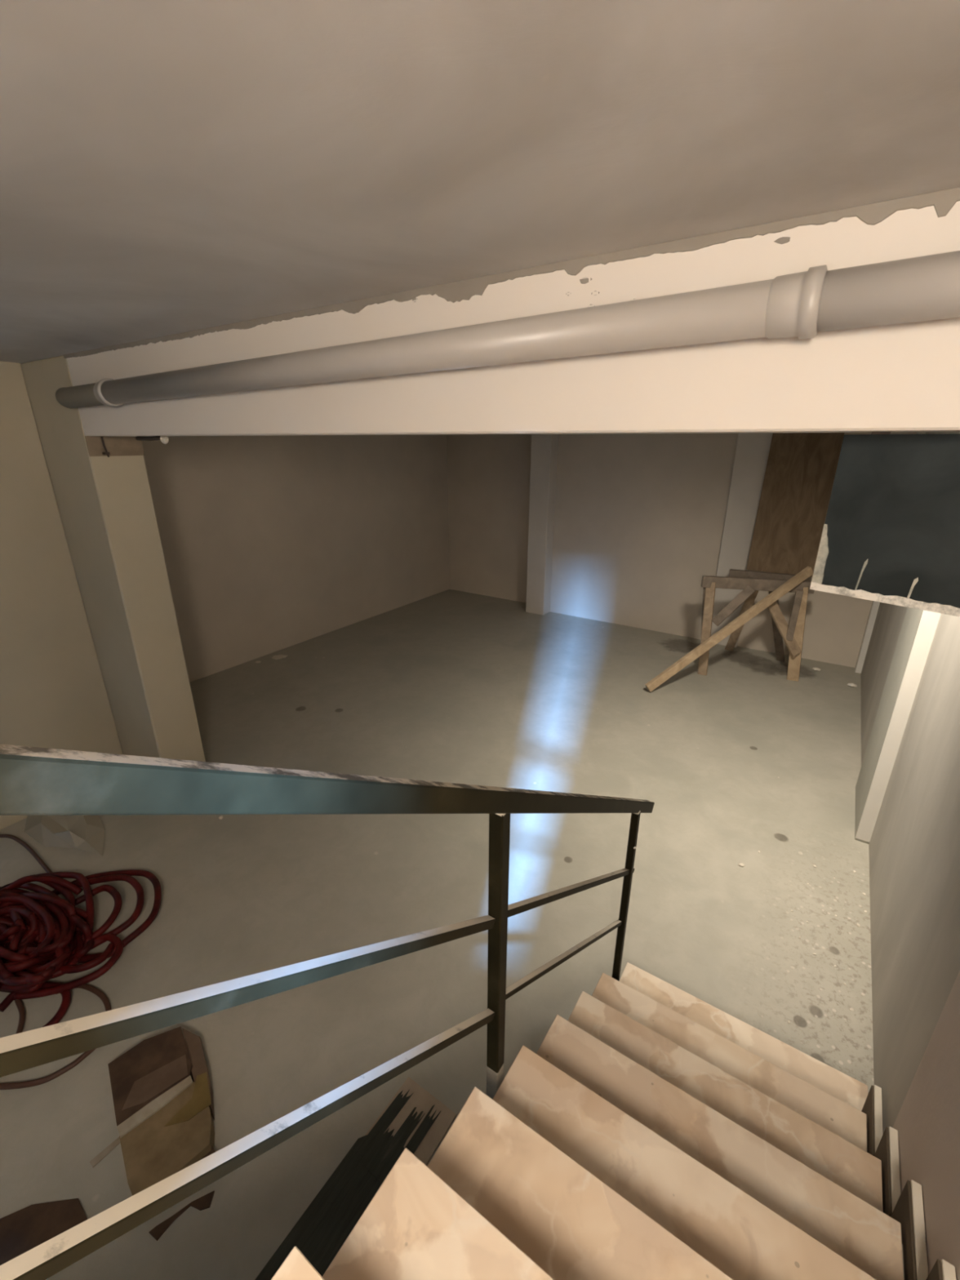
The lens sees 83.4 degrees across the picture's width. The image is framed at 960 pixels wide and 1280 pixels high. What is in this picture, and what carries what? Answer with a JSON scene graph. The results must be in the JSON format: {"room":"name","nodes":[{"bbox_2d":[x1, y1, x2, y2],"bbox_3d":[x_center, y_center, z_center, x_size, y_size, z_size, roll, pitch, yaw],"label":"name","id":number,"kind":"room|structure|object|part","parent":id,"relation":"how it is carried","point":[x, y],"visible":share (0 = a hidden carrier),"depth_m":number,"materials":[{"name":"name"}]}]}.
{"room":"basement","nodes":[
{"label":"basement","id":0,"kind":"room"},
{"bbox_2d":[0,361,122,829],"bbox_3d":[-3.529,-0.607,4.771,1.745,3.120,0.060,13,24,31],"label":"wall","id":1,"kind":"structure","parent":0,"point":[24,377],"depth_m":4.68,"materials":[{"name":"white paint"}]},
{"bbox_2d":[21,355,205,761],"bbox_3d":[-2.318,-0.250,3.811,1.406,3.120,0.330,13,24,31],"label":"pillar","id":2,"kind":"structure","parent":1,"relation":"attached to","point":[101,486],"depth_m":3.76,"materials":[{"name":"paint"}]},
{"bbox_2d":[142,435,449,682],"bbox_3d":[-2.315,-1.657,7.623,0.415,3.120,6.470,13,24,31],"label":"wall","id":3,"kind":"structure","parent":0,"point":[270,544],"depth_m":7.09,"materials":[{"name":"paint"}]},
{"bbox_2d":[0,589,874,1279],"bbox_3d":[-0.766,1.259,4.454,7.400,0.150,11.800,13,24,31],"label":"floor","id":4,"kind":"structure","parent":0,"point":[450,686],"depth_m":3.43,"materials":[{"name":"concrete"}]},
{"bbox_2d":[14,999,25,1034],"bbox_3d":[-2.232,1.851,2.569,0.128,0.024,0.319,-4,21,-11],"label":"loose cable","id":5,"kind":"object","parent":4,"relation":"on","point":[19,1003],"visible":0.6,"depth_m":2.62,"materials":[{"name":"brown rubber"}]},
{"bbox_2d":[0,834,53,872],"bbox_3d":[-3.087,1.445,3.618,1.093,0.053,0.210,7,21,18],"label":"loose cable","id":6,"kind":"object","parent":4,"relation":"on","point":[20,841],"visible":0.7,"depth_m":3.63,"materials":[{"name":"brown rubber"}]},
{"bbox_2d":[0,1198,87,1265],"bbox_3d":[-1.602,2.118,1.884,0.415,0.014,0.230,-3,21,-9],"label":"cardboard sheet","id":7,"kind":"object","parent":4,"relation":"on","point":[22,1230],"visible":0.6,"depth_m":1.93,"materials":[{"name":"brown cardboard"}]},
{"bbox_2d":[0,983,111,1089],"bbox_3d":[-2.004,1.873,2.508,0.457,0.023,0.534,7,21,17],"label":"loose cable","id":8,"kind":"object","parent":4,"relation":"on","point":[5,1086],"visible":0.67,"depth_m":2.39,"materials":[{"name":"brown rubber"}]},
{"bbox_2d":[24,815,104,855],"bbox_3d":[-2.955,1.322,3.847,0.959,0.103,0.330,7,21,17],"label":"plastic sheet","id":9,"kind":"object","parent":4,"relation":"on","point":[85,833],"visible":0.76,"depth_m":3.79,"materials":[{"name":"beige plastic"}]},
{"bbox_2d":[0,869,161,1027],"bbox_3d":[-2.463,1.550,3.088,1.374,0.248,0.954,11,23,28],"label":"coil","id":10,"kind":"object","parent":4,"relation":"on","point":[47,935],"visible":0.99,"depth_m":2.93,"materials":[{"name":"red rubber"}]},
{"bbox_2d":[89,1137,119,1167],"bbox_3d":[-1.482,2.028,2.139,0.030,0.005,0.106,14,24,33],"label":"strand","id":11,"kind":"object","parent":4,"relation":"on","point":[107,1150],"visible":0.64,"depth_m":2.13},
{"bbox_2d":[107,1026,215,1195],"bbox_3d":[-1.294,1.939,2.239,0.341,0.102,0.653,-15,25,-36],"label":"cardboard box","id":12,"kind":"object","parent":4,"relation":"on","point":[162,1093],"visible":0.84,"depth_m":2.20,"materials":[{"name":"brown cardboard"}]},
{"bbox_2d":[148,1190,214,1240],"bbox_3d":[-1.080,2.094,1.960,0.214,0.007,0.049,-12,23,-30],"label":"scrap","id":13,"kind":"object","parent":4,"relation":"on","point":[203,1202],"visible":1,"depth_m":1.97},
{"bbox_2d":[271,654,287,659],"bbox_3d":[-2.601,0.220,7.011,0.207,0.027,0.161,-6,21,-16],"label":"crumb","id":14,"kind":"object","parent":4,"relation":"on","point":[279,656],"visible":1,"depth_m":6.99,"materials":[{"name":"grey concrete"}]},
{"bbox_2d":[254,1076,456,1279],"bbox_3d":[-0.632,2.170,1.746,0.295,0.017,1.487,13,24,31],"label":"slab","id":15,"kind":"object","parent":4,"relation":"on","point":[414,1120],"visible":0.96,"depth_m":2.07,"materials":[{"name":"green paint"}]},
{"bbox_2d":[271,962,956,1279],"bbox_3d":[-0.250,1.187,0.026,1.056,3.054,5.081,13,24,31],"label":"staircase","id":16,"kind":"structure","parent":4,"relation":"on","point":[652,1131],"depth_m":1.41,"materials":[{"name":"concrete"}]},
{"bbox_2d":[0,743,654,1279],"bbox_3d":[-0.040,0.794,1.264,0.086,2.935,2.988,13,24,32],"label":"stair railing","id":17,"kind":"object","parent":16,"relation":"attached to","point":[34,780],"visible":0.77,"depth_m":0.71,"materials":[{"name":"metal"}]},
{"bbox_3d":[-0.045,0.322,1.094,0.036,1.931,2.988,14,24,33],"label":"rail","id":18,"kind":"part","parent":17,"relation":"part of","materials":[{"name":"metal"}]},
{"bbox_3d":[0.047,0.987,1.512,0.040,1.240,0.040,13,24,31],"label":"post","id":19,"kind":"part","parent":17,"relation":"part of","materials":[{"name":"black metal"}]},
{"bbox_3d":[0.675,1.279,2.531,0.032,1.149,0.032,13,24,31],"label":"post","id":20,"kind":"part","parent":17,"relation":"part of","materials":[{"name":"black metal"}]},
{"bbox_2d":[644,566,813,691],"bbox_3d":[2.752,-0.114,5.971,1.828,1.351,0.050,-4,21,-10],"label":"plank","id":21,"kind":"object","parent":4,"relation":"on","point":[806,572],"visible":0.92,"depth_m":5.95,"materials":[{"name":"brown wood"}]},
{"bbox_2d":[697,568,813,681],"bbox_3d":[3.336,-0.211,6.537,1.158,1.215,1.113,13,24,31],"label":"trestle","id":22,"kind":"object","parent":4,"relation":"on","point":[751,582],"visible":0.87,"depth_m":6.19,"materials":[{"name":"brown wood"}]},
{"bbox_3d":[2.680,-0.126,6.371,0.167,1.140,0.082,13,24,31],"label":"leg","id":23,"kind":"part","parent":22,"relation":"part of","materials":[{"name":"brown wood"}]},
{"bbox_3d":[3.349,-0.248,6.909,0.107,1.028,0.578,2,20,6],"label":"leg","id":24,"kind":"part","parent":22,"relation":"part of","materials":[{"name":"brown wood"}]},
{"bbox_3d":[3.683,-0.161,6.683,0.509,1.018,0.098,-10,22,-25],"label":"leg","id":25,"kind":"part","parent":22,"relation":"part of","materials":[{"name":"brown wood"}]},
{"bbox_2d":[746,432,844,577],"bbox_3d":[3.728,-1.682,6.399,0.720,1.762,0.260,13,24,31],"label":"plywood board","id":26,"kind":"object","parent":22,"relation":"on","point":[801,468],"visible":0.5,"depth_m":6.39,"materials":[{"name":"brown wood"}]},
{"bbox_3d":[3.649,-0.059,6.195,0.224,1.145,0.106,13,24,31],"label":"leg","id":27,"kind":"part","parent":22,"relation":"part of","materials":[{"name":"brown wood"}]},
{"bbox_2d":[812,667,821,671],"bbox_3d":[4.156,0.358,6.651,0.092,0.034,0.070,13,24,31],"label":"crumb","id":28,"kind":"object","parent":4,"relation":"on","point":[814,668],"visible":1,"depth_m":6.63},
{"bbox_2d":[847,683,857,687],"bbox_3d":[4.301,0.516,6.220,0.070,0.036,0.100,-11,23,-28],"label":"crumb","id":29,"kind":"object","parent":4,"relation":"on","point":[848,684],"visible":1,"depth_m":6.20,"materials":[{"name":"white"}]},
{"bbox_2d":[0,0,959,375],"bbox_3d":[-0.760,-1.809,3.321,7.400,0.150,11.800,13,24,31],"label":"ceiling","id":30,"kind":"structure","parent":0,"point":[167,167],"depth_m":0.89,"materials":[{"name":"white paint"}]},
{"bbox_2d":[66,200,959,436],"bbox_3d":[-0.341,-1.042,2.107,4.810,0.446,0.300,13,24,31],"label":"beam","id":31,"kind":"structure","parent":30,"relation":"attached to","point":[900,377],"depth_m":1.50,"materials":[{"name":"paint"}]},
{"bbox_2d":[55,250,959,408],"bbox_3d":[-0.610,-1.036,2.047,4.600,0.183,0.180,13,24,31],"label":"drain pipe","id":32,"kind":"object","parent":31,"relation":"attached to","point":[802,304],"visible":1,"depth_m":1.37,"materials":[{"name":"plastic"}]},
{"bbox_2d":[62,186,959,358],"bbox_3d":[-0.560,-1.183,2.016,4.524,0.128,0.004,13,24,31],"label":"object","id":33,"kind":"structure","parent":31,"relation":"attached to","point":[943,201],"depth_m":1.45,"materials":[{"name":"white paint"}]},
{"bbox_2d":[809,431,959,617],"bbox_3d":[1.177,-0.285,1.337,0.050,0.434,0.560,-16,26,-37],"label":"metal panel","id":34,"kind":"object","parent":31,"relation":"hanging from","point":[891,533],"visible":1,"depth_m":1.41,"materials":[{"name":"paint"}]},
{"bbox_2d":[446,431,916,667],"bbox_3d":[2.214,-1.842,8.149,6.552,3.120,0.740,13,24,31],"label":"wall","id":35,"kind":"structure","parent":0,"point":[639,518],"depth_m":7.88,"materials":[{"name":"white paint"}]},
{"bbox_2d":[525,434,558,615],"bbox_3d":[0.959,-1.929,8.377,0.330,3.120,0.240,13,24,31],"label":"trim","id":36,"kind":"structure","parent":35,"relation":"attached to","point":[544,450],"depth_m":8.31,"materials":[{"name":"white paint"}]},
{"bbox_2d":[711,432,773,647],"bbox_3d":[3.367,-1.406,6.973,0.400,3.120,0.080,13,24,31],"label":"pillar","id":37,"kind":"structure","parent":35,"relation":"attached to","point":[752,451],"depth_m":6.86,"materials":[{"name":"white paint"}]},
{"bbox_2d":[861,431,959,1279],"bbox_3d":[2.018,-0.525,1.578,0.470,5.200,11.400,13,24,31],"label":"wall","id":38,"kind":"structure","parent":0,"point":[914,844],"depth_m":2.28,"materials":[{"name":"white paint"}]},
{"bbox_2d":[854,431,925,673],"bbox_3d":[4.674,-1.083,6.105,0.082,3.120,0.180,13,24,31],"label":"trim","id":39,"kind":"structure","parent":38,"relation":"attached to","point":[875,605],"depth_m":6.42,"materials":[{"name":"white paint"}]},
{"bbox_2d":[854,431,959,844],"bbox_3d":[2.910,-0.142,3.549,0.103,3.120,0.750,13,24,31],"label":"pillar","id":40,"kind":"structure","parent":38,"relation":"attached to","point":[918,628],"depth_m":3.60,"materials":[{"name":"paint"}]}
]}

